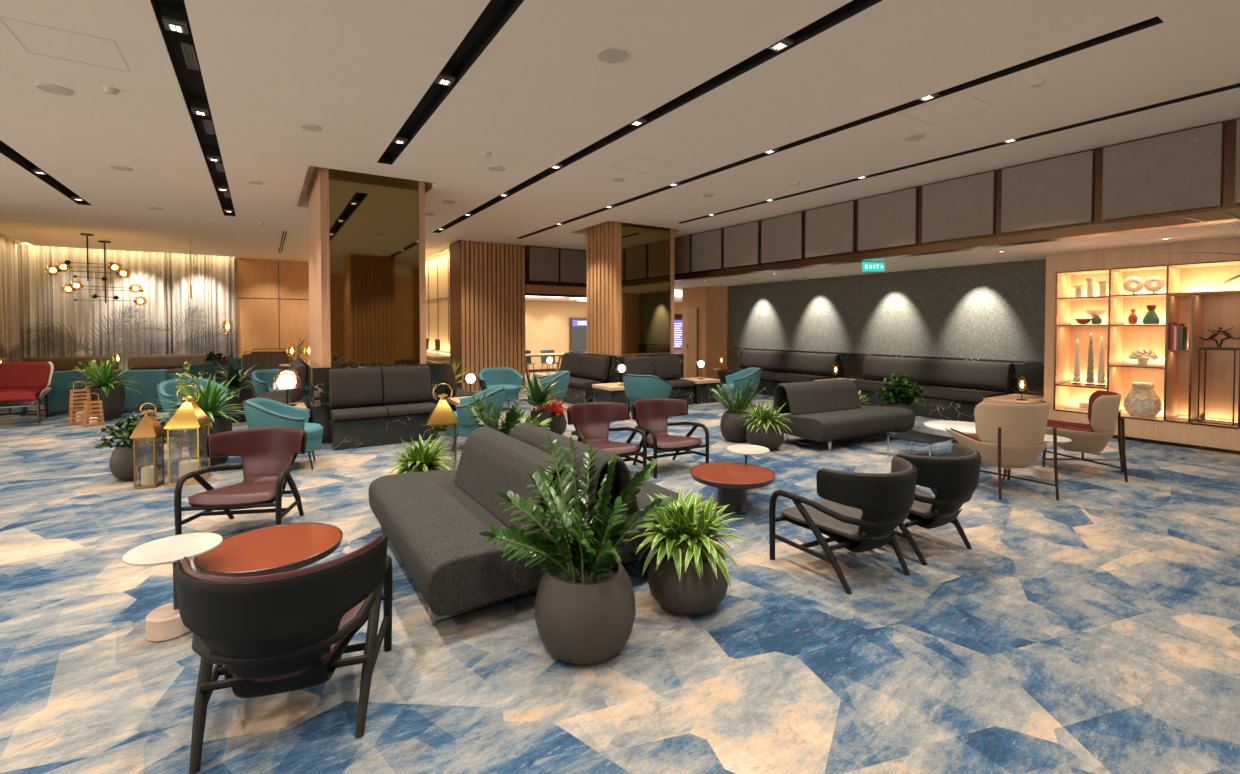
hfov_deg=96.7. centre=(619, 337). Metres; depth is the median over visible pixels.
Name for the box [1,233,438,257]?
trim
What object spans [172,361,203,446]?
potted croton
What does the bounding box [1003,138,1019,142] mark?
recessed light
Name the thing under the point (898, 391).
plant
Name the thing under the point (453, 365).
potted palm
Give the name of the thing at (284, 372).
globe lamp
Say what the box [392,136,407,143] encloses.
recessed light
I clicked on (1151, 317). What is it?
vase
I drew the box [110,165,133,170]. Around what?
ceiling speaker
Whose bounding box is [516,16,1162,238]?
trim
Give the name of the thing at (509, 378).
tub chair
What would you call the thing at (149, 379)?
armchair
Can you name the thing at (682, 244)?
wall panel
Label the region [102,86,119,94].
smoke detector
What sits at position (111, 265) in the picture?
chandelier
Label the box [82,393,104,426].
lantern
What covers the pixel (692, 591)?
pot
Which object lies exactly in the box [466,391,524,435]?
plant
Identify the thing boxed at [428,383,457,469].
lantern
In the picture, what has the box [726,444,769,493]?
side table
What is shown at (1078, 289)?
vase
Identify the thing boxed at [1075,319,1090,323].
bowl
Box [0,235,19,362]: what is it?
curtain
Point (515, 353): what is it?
wall
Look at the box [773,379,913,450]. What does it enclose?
sofa
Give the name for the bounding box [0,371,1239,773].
floor
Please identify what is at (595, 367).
cushion
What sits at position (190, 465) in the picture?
pillar candle
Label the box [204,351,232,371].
bush
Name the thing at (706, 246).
wall panel
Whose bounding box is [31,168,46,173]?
recessed light
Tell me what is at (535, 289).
lintel
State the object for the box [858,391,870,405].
dracaena
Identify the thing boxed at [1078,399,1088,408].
box
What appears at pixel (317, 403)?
outlet plate
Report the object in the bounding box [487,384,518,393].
seat cushion
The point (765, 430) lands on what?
dracaena
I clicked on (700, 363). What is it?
globe lamp
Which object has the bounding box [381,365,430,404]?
cushion
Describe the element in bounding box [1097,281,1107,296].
vase
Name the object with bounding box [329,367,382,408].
cushion
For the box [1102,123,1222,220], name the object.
wall panel
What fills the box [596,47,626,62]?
ceiling speaker
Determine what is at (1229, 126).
wall
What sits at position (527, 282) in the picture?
trim
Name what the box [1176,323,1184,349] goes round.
book
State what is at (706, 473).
tray
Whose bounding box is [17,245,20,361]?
wall
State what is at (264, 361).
bench
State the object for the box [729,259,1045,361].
wall
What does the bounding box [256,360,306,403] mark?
bench
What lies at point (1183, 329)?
book
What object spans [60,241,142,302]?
chandelier
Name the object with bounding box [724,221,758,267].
wall panel
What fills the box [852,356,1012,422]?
bench
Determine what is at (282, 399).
seat cushion
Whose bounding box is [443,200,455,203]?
ceiling speaker
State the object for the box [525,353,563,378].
dining table
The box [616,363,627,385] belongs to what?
globe lamp
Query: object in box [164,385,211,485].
lantern
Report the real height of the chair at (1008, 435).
0.829 m
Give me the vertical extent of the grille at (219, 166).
0.016 m
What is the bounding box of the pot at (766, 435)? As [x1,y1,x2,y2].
[746,422,783,449]
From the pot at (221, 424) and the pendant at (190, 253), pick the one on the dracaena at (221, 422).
the pot at (221, 424)
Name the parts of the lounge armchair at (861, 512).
seat rail, leg, cross rail, leg, seat, seat rail, backrest, leg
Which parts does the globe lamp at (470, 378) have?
globe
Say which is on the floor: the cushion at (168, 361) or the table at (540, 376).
the table at (540, 376)
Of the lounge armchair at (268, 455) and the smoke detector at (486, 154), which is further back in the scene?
the smoke detector at (486, 154)
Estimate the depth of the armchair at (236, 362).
12.80 m
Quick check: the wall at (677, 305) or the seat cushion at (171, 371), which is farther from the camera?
the wall at (677, 305)
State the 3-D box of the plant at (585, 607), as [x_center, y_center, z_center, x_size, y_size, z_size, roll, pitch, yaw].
[-0.168,0.953,2.582,0.776,0.987,0.570,1,1,23]
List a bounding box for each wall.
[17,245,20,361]
[236,258,309,360]
[301,358,445,443]
[425,249,449,353]
[461,240,586,390]
[464,240,520,390]
[525,300,586,369]
[569,352,683,382]
[674,118,1239,275]
[674,302,681,353]
[682,286,728,383]
[727,347,1043,395]
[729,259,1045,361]
[1044,237,1239,428]
[1048,409,1239,450]
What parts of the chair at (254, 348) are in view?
backrest, edge frame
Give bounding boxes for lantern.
[68,381,92,424]
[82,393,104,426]
[130,403,166,488]
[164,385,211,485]
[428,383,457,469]
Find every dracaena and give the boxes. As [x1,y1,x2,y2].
[69,355,140,420]
[151,373,250,466]
[203,362,266,422]
[388,433,454,474]
[740,400,794,449]
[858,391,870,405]
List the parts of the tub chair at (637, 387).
backrest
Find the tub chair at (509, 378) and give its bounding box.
[478,367,524,405]
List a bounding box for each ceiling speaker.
[35,83,72,95]
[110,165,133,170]
[147,207,163,209]
[248,181,263,184]
[300,124,320,130]
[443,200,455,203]
[487,165,505,170]
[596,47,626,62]
[612,178,624,181]
[703,194,714,196]
[904,134,925,140]
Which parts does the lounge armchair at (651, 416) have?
leg, leg, backrest, cross rail, seat, seat rail, leg, leg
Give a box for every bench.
[23,356,117,381]
[128,353,215,378]
[240,351,289,384]
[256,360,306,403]
[329,365,437,450]
[427,359,475,426]
[542,353,609,403]
[623,355,694,404]
[718,350,838,395]
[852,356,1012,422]
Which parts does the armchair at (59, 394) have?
armrest, backrest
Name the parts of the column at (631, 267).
edge trim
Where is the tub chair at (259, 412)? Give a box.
[243,398,322,469]
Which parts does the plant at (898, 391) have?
pot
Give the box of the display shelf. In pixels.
[1053,260,1239,428]
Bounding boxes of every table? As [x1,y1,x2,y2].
[122,532,222,641]
[193,522,342,576]
[291,403,309,417]
[447,396,468,411]
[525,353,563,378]
[535,373,553,378]
[592,382,631,411]
[677,377,719,403]
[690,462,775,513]
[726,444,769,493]
[814,378,856,380]
[887,431,954,455]
[924,420,975,456]
[983,394,1043,402]
[1033,434,1071,480]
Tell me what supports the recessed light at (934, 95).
in the ceiling at (539, 94)
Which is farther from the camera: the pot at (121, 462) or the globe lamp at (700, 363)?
the globe lamp at (700, 363)
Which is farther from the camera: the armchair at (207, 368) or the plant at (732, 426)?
the armchair at (207, 368)
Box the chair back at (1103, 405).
[1088,390,1117,431]
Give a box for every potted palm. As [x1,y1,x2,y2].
[445,358,475,388]
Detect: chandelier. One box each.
[44,233,125,280]
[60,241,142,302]
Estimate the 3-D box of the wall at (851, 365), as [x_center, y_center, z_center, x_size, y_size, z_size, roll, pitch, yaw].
[4.798,0.788,11.303,0.260,0.950,7.100,-1,1,-33]
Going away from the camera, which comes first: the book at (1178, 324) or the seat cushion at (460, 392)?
the book at (1178, 324)
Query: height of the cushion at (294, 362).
0.493 m
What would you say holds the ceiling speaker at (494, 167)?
attached to the ceiling at (539, 94)
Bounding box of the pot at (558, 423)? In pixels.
[550,413,566,434]
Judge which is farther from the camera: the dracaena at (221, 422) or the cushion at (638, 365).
the cushion at (638, 365)
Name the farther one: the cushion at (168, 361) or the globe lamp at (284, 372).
the cushion at (168, 361)
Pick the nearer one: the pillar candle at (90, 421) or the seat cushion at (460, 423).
the seat cushion at (460, 423)
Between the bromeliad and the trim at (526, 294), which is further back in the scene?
the trim at (526, 294)
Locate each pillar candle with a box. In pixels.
[76,411,83,422]
[89,417,97,424]
[141,465,157,485]
[178,459,200,481]
[436,456,451,469]
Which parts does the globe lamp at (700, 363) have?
globe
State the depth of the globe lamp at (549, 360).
11.99 m
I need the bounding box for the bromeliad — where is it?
[532,398,566,434]
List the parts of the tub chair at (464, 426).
backrest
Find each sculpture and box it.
[1072,339,1081,383]
[1085,333,1094,384]
[1096,336,1105,385]
[1123,277,1143,294]
[1129,348,1157,364]
[1143,276,1164,293]
[1199,326,1239,347]
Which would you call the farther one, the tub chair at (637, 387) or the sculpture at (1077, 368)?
the tub chair at (637, 387)
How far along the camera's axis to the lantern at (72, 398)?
8.42 m
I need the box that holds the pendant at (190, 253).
[190,253,191,297]
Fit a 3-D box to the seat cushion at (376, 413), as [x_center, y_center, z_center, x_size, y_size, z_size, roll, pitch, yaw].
[-3.276,0.948,6.921,0.608,0.106,0.418,-1,1,-33]
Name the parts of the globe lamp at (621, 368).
globe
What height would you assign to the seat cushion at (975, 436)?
0.120 m
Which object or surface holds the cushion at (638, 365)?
on the bench at (666, 367)
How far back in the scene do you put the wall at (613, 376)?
10.50 m
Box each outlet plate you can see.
[314,391,319,396]
[314,400,320,406]
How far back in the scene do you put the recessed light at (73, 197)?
8.51 m
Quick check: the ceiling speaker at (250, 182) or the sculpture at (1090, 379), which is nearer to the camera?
the ceiling speaker at (250, 182)
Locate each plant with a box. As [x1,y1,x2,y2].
[296,338,306,360]
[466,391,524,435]
[478,434,671,664]
[630,488,751,614]
[708,378,765,441]
[872,373,925,431]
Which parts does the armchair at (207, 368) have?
armrest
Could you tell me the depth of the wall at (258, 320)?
16.32 m
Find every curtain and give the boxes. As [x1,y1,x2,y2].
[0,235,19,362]
[18,245,237,369]
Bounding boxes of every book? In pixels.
[1170,322,1176,349]
[1174,326,1176,349]
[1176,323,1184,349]
[1179,326,1186,349]
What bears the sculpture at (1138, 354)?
on the stone slab at (1120, 363)
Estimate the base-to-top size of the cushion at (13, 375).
0.427 m
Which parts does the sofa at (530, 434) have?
backrest, seat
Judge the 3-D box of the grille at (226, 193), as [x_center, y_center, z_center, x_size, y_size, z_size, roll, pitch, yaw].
[-5.908,-2.152,8.282,0.070,0.016,0.440,-1,1,-33]
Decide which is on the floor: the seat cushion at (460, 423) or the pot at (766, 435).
the pot at (766, 435)
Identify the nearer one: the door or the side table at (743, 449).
the side table at (743, 449)
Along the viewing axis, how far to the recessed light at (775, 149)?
6.18 m
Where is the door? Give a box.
[686,307,697,377]
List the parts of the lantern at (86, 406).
post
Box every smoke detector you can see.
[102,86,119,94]
[482,151,491,156]
[1030,78,1046,86]
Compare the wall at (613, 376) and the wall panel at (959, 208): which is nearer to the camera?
the wall panel at (959, 208)
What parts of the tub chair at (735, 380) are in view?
backrest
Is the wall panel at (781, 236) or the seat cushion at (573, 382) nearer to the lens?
the wall panel at (781, 236)
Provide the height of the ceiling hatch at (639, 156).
0.002 m
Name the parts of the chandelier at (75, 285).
rod, stem, rod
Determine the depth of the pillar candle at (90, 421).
8.29 m
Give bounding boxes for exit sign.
[862,260,884,270]
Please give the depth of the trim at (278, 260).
16.37 m
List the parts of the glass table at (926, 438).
leg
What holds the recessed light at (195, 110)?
in the ceiling at (539, 94)
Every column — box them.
[308,167,425,367]
[586,221,674,355]
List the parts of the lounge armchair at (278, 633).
leg, leg, backrest, seat rail, seat, cross rail, leg, seat rail, leg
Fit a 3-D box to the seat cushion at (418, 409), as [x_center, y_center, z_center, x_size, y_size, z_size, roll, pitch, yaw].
[-2.757,0.941,7.259,0.608,0.106,0.418,-1,1,-33]
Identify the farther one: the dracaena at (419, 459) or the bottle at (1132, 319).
the bottle at (1132, 319)
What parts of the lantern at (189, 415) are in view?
handle, frame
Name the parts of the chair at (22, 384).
leg, leg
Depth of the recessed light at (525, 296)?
15.22 m
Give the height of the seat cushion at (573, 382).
0.116 m
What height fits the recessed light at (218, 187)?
0.034 m
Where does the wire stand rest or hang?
on the display shelf
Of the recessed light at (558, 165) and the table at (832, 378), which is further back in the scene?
the table at (832, 378)
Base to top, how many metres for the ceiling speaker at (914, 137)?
0.012 m
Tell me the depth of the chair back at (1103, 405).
5.39 m
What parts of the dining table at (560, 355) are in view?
leg, leg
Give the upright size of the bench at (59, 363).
0.743 m
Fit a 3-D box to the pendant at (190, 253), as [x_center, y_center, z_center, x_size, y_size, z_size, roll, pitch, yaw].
[-9.754,-1.552,12.511,0.036,1.320,0.036,-1,1,-33]
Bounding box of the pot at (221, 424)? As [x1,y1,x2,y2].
[187,415,231,466]
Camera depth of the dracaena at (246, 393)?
8.52 m
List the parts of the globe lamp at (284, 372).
globe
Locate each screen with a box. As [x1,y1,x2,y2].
[426,338,428,351]
[435,339,439,353]
[570,318,586,350]
[674,314,681,348]
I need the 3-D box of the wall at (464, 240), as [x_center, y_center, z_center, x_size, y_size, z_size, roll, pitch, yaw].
[-3.180,-0.504,13.308,1.570,3.450,0.800,-1,1,-33]
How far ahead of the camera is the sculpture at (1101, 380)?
7.61 m
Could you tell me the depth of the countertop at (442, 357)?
14.19 m
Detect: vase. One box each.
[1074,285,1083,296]
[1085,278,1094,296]
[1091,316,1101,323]
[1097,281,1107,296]
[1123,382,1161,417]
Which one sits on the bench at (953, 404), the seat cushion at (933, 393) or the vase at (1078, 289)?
the seat cushion at (933, 393)
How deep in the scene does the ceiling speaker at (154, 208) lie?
9.09 m
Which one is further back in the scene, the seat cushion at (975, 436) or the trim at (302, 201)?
the trim at (302, 201)
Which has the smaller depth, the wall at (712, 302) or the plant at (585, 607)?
the plant at (585, 607)
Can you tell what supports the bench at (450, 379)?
on the floor
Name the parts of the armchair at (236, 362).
seat, armrest, backrest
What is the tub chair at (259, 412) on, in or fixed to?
on the floor
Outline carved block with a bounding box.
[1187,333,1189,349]
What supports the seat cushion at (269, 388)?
on the tub chair at (265, 377)
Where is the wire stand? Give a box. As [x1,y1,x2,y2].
[1197,347,1239,425]
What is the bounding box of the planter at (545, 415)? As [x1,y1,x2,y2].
[531,411,549,430]
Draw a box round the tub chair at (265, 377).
[251,369,285,393]
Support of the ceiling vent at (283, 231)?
in the ceiling at (539, 94)
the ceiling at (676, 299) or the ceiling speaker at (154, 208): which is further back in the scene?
the ceiling at (676, 299)
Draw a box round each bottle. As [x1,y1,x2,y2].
[1128,308,1137,323]
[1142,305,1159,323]
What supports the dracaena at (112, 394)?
on the floor
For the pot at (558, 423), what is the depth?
7.36 m
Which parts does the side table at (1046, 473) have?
stem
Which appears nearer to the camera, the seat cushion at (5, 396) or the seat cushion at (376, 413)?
the seat cushion at (376, 413)
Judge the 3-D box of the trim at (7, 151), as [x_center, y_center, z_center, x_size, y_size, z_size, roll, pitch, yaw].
[-5.409,-2.114,3.944,0.200,0.158,11.810,-1,1,-33]
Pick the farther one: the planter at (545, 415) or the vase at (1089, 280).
the vase at (1089, 280)
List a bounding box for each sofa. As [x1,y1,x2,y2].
[368,427,581,626]
[509,422,704,569]
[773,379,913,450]
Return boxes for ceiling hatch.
[0,17,129,71]
[611,156,673,173]
[900,92,994,124]
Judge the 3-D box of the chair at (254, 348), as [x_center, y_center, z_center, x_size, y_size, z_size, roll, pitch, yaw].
[-8.391,0.747,13.209,0.924,0.956,0.786,0,1,-22]
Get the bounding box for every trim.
[0,140,91,205]
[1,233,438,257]
[150,0,235,216]
[252,260,308,349]
[296,166,437,207]
[377,0,523,164]
[426,257,448,344]
[449,240,461,388]
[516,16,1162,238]
[525,281,586,286]
[525,293,586,297]
[569,221,682,234]
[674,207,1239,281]
[678,83,1239,223]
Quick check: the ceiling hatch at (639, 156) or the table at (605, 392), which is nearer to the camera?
the ceiling hatch at (639, 156)
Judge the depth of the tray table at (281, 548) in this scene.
2.95 m
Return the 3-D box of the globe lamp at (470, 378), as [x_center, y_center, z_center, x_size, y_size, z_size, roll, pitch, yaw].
[-2.141,0.690,7.903,0.216,0.390,0.216,-1,1,-33]
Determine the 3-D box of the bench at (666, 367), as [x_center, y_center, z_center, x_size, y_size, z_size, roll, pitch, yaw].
[0.744,0.821,10.404,1.260,0.923,0.604,-1,1,-33]
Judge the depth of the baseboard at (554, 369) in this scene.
18.03 m
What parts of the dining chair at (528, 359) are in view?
backrest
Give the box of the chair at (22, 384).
[0,362,53,423]
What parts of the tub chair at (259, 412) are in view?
backrest, leg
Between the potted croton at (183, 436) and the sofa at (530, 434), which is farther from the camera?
the potted croton at (183, 436)
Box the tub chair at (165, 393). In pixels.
[157,378,230,417]
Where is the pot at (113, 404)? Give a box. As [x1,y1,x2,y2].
[91,385,124,420]
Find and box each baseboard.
[525,368,559,372]
[1112,435,1239,453]
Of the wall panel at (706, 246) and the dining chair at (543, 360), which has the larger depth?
the dining chair at (543, 360)
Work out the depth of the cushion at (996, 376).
9.52 m
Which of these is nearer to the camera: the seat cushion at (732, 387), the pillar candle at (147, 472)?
the pillar candle at (147, 472)
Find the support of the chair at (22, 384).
on the floor
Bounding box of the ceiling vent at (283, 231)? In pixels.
[278,231,286,252]
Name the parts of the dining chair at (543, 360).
backrest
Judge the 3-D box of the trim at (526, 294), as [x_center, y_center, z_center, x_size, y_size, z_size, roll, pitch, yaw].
[-0.462,-1.070,14.573,4.380,0.050,0.180,-1,1,-33]
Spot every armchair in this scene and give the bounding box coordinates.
[16,370,97,416]
[119,369,190,412]
[169,362,213,380]
[174,427,306,534]
[174,534,392,773]
[214,357,244,387]
[567,402,646,469]
[631,398,708,477]
[769,456,916,594]
[894,443,980,565]
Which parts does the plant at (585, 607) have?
pot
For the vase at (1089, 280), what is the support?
in the display shelf
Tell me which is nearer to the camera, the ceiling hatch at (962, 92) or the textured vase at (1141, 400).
the ceiling hatch at (962, 92)
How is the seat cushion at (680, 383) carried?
on the bench at (666, 367)
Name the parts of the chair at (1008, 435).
leg, leg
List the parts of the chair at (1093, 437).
leg, leg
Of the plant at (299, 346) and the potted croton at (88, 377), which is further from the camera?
the plant at (299, 346)
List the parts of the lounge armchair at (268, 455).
leg, leg, seat rail, seat, cross rail, backrest, leg, seat rail, leg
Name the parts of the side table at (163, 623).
stem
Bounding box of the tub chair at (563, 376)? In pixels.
[527,370,569,409]
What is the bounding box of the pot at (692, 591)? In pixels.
[647,541,727,614]
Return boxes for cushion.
[0,362,50,389]
[0,391,38,401]
[23,356,117,371]
[128,353,215,369]
[169,369,181,373]
[256,391,289,397]
[266,396,295,403]
[268,387,285,391]
[288,363,306,401]
[289,360,301,371]
[304,423,322,440]
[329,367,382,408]
[330,406,387,420]
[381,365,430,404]
[384,402,435,415]
[431,360,456,395]
[445,389,475,398]
[451,411,476,425]
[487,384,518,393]
[560,353,585,376]
[569,378,603,387]
[579,354,609,380]
[623,356,655,375]
[652,355,680,379]
[666,379,694,387]
[718,369,832,382]
[721,384,734,392]
[740,350,838,375]
[852,380,1008,402]
[862,356,1012,391]
[951,434,979,443]
[1047,425,1092,430]
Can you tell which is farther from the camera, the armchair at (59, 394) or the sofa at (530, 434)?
the armchair at (59, 394)
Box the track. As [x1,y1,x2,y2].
[433,0,881,232]
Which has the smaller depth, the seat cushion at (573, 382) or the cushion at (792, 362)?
the seat cushion at (573, 382)
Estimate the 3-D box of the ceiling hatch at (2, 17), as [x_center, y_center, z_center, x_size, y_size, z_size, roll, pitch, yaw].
[-3.836,-2.030,3.846,0.550,0.002,0.550,-1,1,-33]
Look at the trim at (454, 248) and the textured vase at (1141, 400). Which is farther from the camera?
the trim at (454, 248)
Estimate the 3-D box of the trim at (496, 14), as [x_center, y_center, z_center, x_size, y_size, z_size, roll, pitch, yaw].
[-0.072,-2.081,2.372,0.200,0.158,10.160,-1,1,-33]
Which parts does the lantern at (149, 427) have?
handle, frame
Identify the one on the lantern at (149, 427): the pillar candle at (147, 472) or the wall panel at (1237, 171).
the pillar candle at (147, 472)
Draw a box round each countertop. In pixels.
[426,351,449,362]
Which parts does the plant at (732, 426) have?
pot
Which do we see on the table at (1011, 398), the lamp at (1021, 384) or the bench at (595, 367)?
the lamp at (1021, 384)
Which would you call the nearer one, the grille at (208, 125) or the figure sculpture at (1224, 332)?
the grille at (208, 125)
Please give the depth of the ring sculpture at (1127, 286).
7.33 m
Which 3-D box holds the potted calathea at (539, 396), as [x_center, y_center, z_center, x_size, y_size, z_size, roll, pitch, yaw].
[-1.014,0.890,7.009,0.862,0.928,0.704,-1,1,-33]
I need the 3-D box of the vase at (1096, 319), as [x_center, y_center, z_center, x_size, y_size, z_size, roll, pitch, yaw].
[6.633,-0.244,7.666,0.120,0.120,0.120,-1,1,-33]
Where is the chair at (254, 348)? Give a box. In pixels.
[248,348,293,387]
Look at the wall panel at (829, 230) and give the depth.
8.83 m
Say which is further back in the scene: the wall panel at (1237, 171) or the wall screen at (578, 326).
the wall screen at (578, 326)
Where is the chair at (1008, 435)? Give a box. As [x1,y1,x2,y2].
[945,401,1058,500]
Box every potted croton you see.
[73,359,118,414]
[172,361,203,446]
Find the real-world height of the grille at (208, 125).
0.016 m
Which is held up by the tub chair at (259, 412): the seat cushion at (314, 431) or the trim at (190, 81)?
the seat cushion at (314, 431)
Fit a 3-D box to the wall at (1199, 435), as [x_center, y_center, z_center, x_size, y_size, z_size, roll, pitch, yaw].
[6.928,1.171,7.351,0.600,0.250,1.940,-1,1,-33]
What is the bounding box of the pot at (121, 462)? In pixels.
[109,444,161,480]
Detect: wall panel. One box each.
[530,247,558,281]
[560,249,586,282]
[674,236,689,273]
[692,229,721,271]
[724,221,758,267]
[761,212,802,262]
[805,201,853,257]
[858,188,916,250]
[922,171,994,242]
[1001,150,1093,232]
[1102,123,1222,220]
[1235,119,1239,203]
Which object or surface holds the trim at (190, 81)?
attached to the ceiling at (539, 94)
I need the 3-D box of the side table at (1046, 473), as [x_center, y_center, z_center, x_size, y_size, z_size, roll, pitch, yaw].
[4.198,1.185,5.423,0.380,0.403,0.380,-1,1,-33]
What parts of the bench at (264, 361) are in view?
seat, edge frame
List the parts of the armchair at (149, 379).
backrest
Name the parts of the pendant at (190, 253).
cord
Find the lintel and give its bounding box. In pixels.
[525,285,586,294]
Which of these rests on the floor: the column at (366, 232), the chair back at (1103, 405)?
the column at (366, 232)
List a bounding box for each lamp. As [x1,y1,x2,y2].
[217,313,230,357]
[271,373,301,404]
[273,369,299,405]
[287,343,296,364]
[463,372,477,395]
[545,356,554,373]
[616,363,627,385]
[696,359,706,378]
[1016,377,1026,400]
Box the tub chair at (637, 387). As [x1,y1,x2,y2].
[622,374,672,418]
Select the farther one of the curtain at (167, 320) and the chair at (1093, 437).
the curtain at (167, 320)
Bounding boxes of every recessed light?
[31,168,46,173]
[72,196,83,200]
[162,15,188,33]
[191,106,208,115]
[207,155,220,161]
[217,186,227,190]
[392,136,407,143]
[434,73,454,85]
[525,296,561,297]
[551,163,562,168]
[629,118,646,125]
[764,148,778,153]
[767,37,793,51]
[918,92,939,100]
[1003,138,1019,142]
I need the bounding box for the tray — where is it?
[691,463,773,483]
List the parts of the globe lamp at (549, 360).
globe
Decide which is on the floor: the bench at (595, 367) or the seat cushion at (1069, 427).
the bench at (595, 367)
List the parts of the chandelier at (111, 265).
rod, stem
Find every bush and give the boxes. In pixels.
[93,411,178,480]
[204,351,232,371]
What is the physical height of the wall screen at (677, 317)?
1.180 m
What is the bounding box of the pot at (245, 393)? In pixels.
[222,388,252,422]
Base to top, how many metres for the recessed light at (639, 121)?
0.034 m
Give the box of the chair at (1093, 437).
[1042,390,1127,481]
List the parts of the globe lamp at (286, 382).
globe, stem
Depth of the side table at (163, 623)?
2.64 m
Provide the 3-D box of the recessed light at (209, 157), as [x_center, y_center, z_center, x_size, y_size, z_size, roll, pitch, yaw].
[-4.793,-2.110,6.503,0.124,0.034,0.150,-1,1,-33]
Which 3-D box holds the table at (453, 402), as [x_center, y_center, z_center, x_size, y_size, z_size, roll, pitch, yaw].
[-2.136,1.109,7.950,0.550,0.450,0.620,-1,1,-33]
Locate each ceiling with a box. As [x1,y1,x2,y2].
[0,0,1239,261]
[525,297,681,302]
[674,221,1239,289]
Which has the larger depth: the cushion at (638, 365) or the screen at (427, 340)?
the screen at (427, 340)
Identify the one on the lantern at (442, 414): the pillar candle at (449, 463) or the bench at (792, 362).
the pillar candle at (449, 463)
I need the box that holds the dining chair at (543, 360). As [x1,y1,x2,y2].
[540,350,558,373]
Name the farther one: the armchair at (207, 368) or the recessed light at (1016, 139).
the armchair at (207, 368)
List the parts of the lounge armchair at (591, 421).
leg, backrest, seat, seat rail, leg, leg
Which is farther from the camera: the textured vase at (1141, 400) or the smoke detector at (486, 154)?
the textured vase at (1141, 400)
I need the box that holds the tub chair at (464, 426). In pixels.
[447,386,504,451]
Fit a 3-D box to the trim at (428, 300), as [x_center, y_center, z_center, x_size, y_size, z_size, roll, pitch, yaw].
[-5.561,-1.066,16.252,0.025,2.450,5.450,-1,1,-33]
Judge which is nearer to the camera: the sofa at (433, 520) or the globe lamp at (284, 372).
the sofa at (433, 520)
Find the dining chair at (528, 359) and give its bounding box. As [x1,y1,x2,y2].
[525,351,534,375]
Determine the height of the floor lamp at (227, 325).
1.838 m
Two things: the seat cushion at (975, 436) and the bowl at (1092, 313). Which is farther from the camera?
the bowl at (1092, 313)
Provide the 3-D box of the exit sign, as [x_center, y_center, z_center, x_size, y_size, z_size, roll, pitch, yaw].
[3.974,-1.126,8.638,0.340,0.170,0.045,0,1,0]
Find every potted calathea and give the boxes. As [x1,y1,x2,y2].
[508,372,569,430]
[513,413,551,428]
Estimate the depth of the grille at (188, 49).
4.03 m
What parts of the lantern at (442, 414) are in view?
handle, frame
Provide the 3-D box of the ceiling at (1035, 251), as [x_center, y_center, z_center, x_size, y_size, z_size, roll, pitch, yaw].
[4.870,-1.231,9.608,3.340,0.001,13.850,-1,1,-33]
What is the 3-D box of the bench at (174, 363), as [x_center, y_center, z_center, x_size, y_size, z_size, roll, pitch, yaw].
[-11.717,0.827,14.428,1.850,0.743,0.824,-1,1,-33]
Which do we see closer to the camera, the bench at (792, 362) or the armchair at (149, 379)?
the armchair at (149, 379)
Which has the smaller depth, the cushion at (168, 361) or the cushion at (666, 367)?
the cushion at (666, 367)
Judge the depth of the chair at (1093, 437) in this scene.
5.46 m
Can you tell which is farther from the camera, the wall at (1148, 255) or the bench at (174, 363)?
the bench at (174, 363)
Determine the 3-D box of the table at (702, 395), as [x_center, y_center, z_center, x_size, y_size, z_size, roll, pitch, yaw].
[1.560,1.046,10.934,0.600,0.450,0.600,-1,1,-33]
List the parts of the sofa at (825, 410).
backrest, leg, seat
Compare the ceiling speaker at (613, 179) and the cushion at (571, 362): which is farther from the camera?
the cushion at (571, 362)
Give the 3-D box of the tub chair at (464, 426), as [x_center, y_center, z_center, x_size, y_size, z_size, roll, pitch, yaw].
[-1.783,0.991,6.816,0.717,0.738,0.828,0,1,2]
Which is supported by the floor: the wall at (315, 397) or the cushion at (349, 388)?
the wall at (315, 397)
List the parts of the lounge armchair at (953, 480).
leg, seat rail, seat, backrest, leg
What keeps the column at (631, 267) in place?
on the floor
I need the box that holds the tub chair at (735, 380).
[721,367,761,405]
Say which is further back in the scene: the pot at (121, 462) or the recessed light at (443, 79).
the pot at (121, 462)
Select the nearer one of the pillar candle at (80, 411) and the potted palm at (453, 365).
the pillar candle at (80, 411)
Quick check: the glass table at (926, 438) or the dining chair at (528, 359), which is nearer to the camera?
the glass table at (926, 438)
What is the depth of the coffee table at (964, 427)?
6.26 m
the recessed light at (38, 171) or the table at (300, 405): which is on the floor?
the table at (300, 405)
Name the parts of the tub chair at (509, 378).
backrest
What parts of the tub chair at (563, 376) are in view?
backrest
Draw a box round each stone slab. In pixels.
[1064,405,1087,410]
[1118,363,1164,365]
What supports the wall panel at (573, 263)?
attached to the wall at (515, 353)
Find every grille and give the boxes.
[180,42,198,70]
[203,119,214,134]
[215,162,223,171]
[223,191,230,197]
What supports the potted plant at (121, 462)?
on the floor
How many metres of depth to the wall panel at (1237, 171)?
5.14 m
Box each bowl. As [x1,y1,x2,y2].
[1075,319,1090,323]
[1086,310,1105,323]
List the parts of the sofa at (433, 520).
leg, leg, seat, backrest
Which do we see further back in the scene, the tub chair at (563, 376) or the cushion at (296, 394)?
the tub chair at (563, 376)

